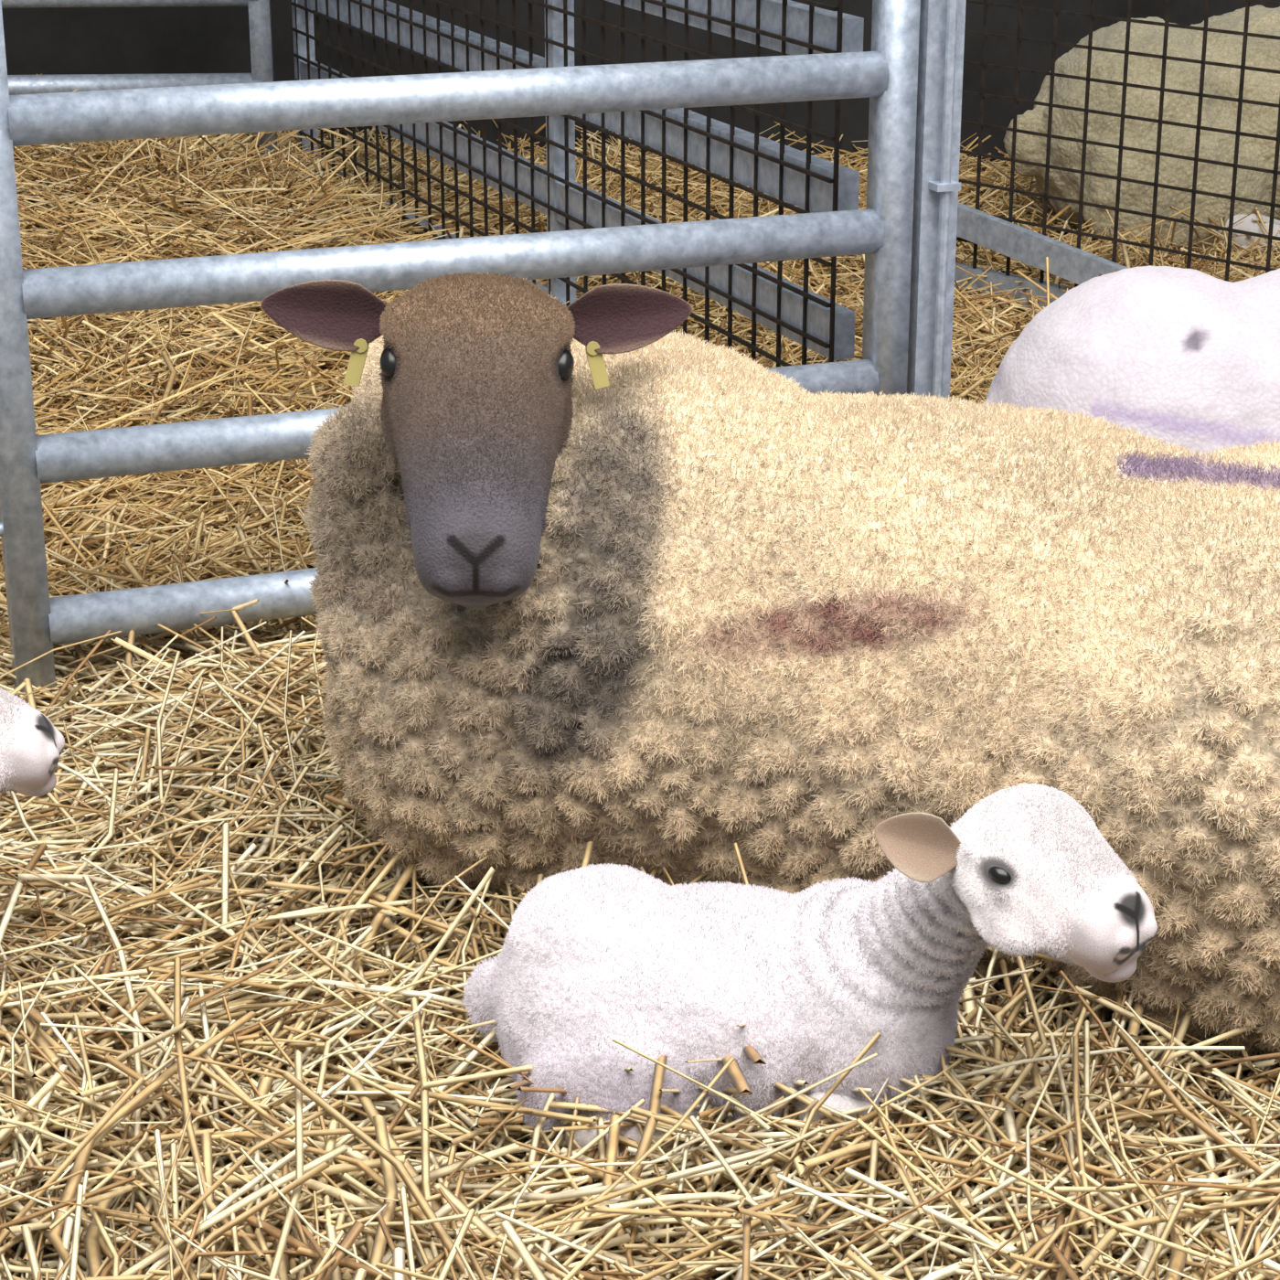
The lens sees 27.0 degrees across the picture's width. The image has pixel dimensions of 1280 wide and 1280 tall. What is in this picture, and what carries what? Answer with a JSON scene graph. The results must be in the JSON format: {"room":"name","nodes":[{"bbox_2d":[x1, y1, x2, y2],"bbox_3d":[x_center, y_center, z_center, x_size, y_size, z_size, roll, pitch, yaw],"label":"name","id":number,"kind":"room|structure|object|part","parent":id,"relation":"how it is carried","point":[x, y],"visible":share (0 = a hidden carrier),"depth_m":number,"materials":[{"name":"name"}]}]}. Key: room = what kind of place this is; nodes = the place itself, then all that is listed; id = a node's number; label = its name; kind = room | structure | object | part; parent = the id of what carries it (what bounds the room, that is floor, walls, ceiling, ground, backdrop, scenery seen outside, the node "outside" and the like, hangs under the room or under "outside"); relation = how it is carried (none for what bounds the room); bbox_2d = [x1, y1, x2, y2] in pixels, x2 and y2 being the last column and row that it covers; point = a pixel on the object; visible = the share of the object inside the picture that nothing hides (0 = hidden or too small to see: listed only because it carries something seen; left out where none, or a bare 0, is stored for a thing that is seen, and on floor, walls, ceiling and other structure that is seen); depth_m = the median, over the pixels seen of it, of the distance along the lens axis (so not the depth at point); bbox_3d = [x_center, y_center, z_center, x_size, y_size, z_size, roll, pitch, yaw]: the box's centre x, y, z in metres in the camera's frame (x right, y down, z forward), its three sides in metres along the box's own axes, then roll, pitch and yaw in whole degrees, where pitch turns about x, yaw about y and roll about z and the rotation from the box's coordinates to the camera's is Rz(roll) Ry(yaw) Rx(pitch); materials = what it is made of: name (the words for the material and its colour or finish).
{"room":"sheep pen","nodes":[
{"label":"sheep pen","id":0,"kind":"room"},
{"bbox_2d":[1,0,1279,169],"bbox_3d":[0.500,-2.441,5.390,9.000,3.200,0.200,0,20,0],"label":"wall","id":1,"kind":"structure","parent":0,"point":[154,39],"depth_m":5.71,"materials":[{"name":"concrete"}]},
{"bbox_3d":[0.250,-0.160,3.454,6.500,0.204,5.400,0,20,0],"label":"floor","id":2,"kind":"structure","parent":0,"visible":0},
{"bbox_2d":[0,0,277,159],"bbox_3d":[-1.360,-1.282,5.116,1.285,1.050,0.047,-1,20,-3],"label":"metal gate","id":3,"kind":"object","parent":2,"relation":"on","point":[260,16],"visible":0.26,"depth_m":5.18,"materials":[{"name":"metal"}]},
{"bbox_2d":[290,0,863,367],"bbox_3d":[-0.218,-0.953,4.213,0.044,1.050,2.432,-8,21,-21],"label":"wire mesh fence","id":4,"kind":"object","parent":2,"relation":"on","point":[811,183],"visible":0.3,"depth_m":3.72,"materials":[{"name":"metal"}]},
{"bbox_2d":[0,73,1279,1279],"bbox_3d":[0.008,-0.347,3.724,4.144,0.417,4.849,0,20,0],"label":"bedding","id":5,"kind":"object","parent":2,"relation":"on","point":[237,1042],"visible":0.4,"depth_m":2.10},
{"bbox_2d":[0,688,64,796],"bbox_3d":[-0.726,0.172,2.161,0.526,0.335,0.278,0,20,0],"label":"lamb","id":6,"kind":"object","parent":5,"relation":"on","point":[31,747],"visible":1,"depth_m":2.10,"materials":[{"name":"fur"}]},
{"bbox_2d":[260,272,1279,1068],"bbox_3d":[0.246,0.012,2.242,1.142,0.638,0.543,9,22,24],"label":"sheep","id":7,"kind":"object","parent":5,"relation":"on","point":[588,570],"visible":0.88,"depth_m":2.13},
{"bbox_2d":[461,782,1157,1182],"bbox_3d":[0.119,0.234,1.998,0.522,0.340,0.267,4,20,11],"label":"lamb","id":8,"kind":"object","parent":5,"relation":"on","point":[592,956],"visible":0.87,"depth_m":1.95,"materials":[{"name":"fur"}]},
{"bbox_2d":[906,0,966,399],"bbox_3d":[0.337,-0.634,3.003,0.052,1.278,0.072,-7,21,-19],"label":"gate post","id":9,"kind":"object","parent":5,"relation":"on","point":[937,186],"visible":0.48,"depth_m":3.03,"materials":[{"name":"metal"}]},
{"bbox_2d":[0,0,920,703],"bbox_3d":[-0.193,-0.425,2.879,1.058,1.130,0.051,-7,21,-19],"label":"metal gate","id":10,"kind":"object","parent":9,"relation":"attached to","point":[887,74],"visible":0.7,"depth_m":2.84,"materials":[{"name":"metal"}]},
{"bbox_2d":[984,265,1279,455],"bbox_3d":[0.976,-0.264,3.002,1.284,0.559,0.524,1,20,4],"label":"sheep","id":11,"kind":"object","parent":5,"relation":"on","point":[1190,357],"visible":0.33,"depth_m":2.88},
{"bbox_2d":[1002,4,1279,258],"bbox_3d":[1.347,-1.026,5.085,1.306,0.576,0.542,0,20,0],"label":"sheep","id":12,"kind":"object","parent":5,"relation":"on","point":[1221,48],"visible":0.61,"depth_m":4.91},
{"bbox_2d":[954,0,1279,311],"bbox_3d":[1.009,-0.882,3.943,0.044,1.100,1.547,-17,26,-38],"label":"wire mesh fence","id":13,"kind":"object","parent":2,"relation":"on","point":[998,234],"visible":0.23,"depth_m":4.34,"materials":[{"name":"metal"}]},
{"bbox_3d":[1.009,-0.880,3.939,1.054,1.100,1.169,0,20,0],"label":"hurdle frame","id":14,"kind":"part","parent":13,"relation":"part of","materials":[{"name":"metal"}]}
]}

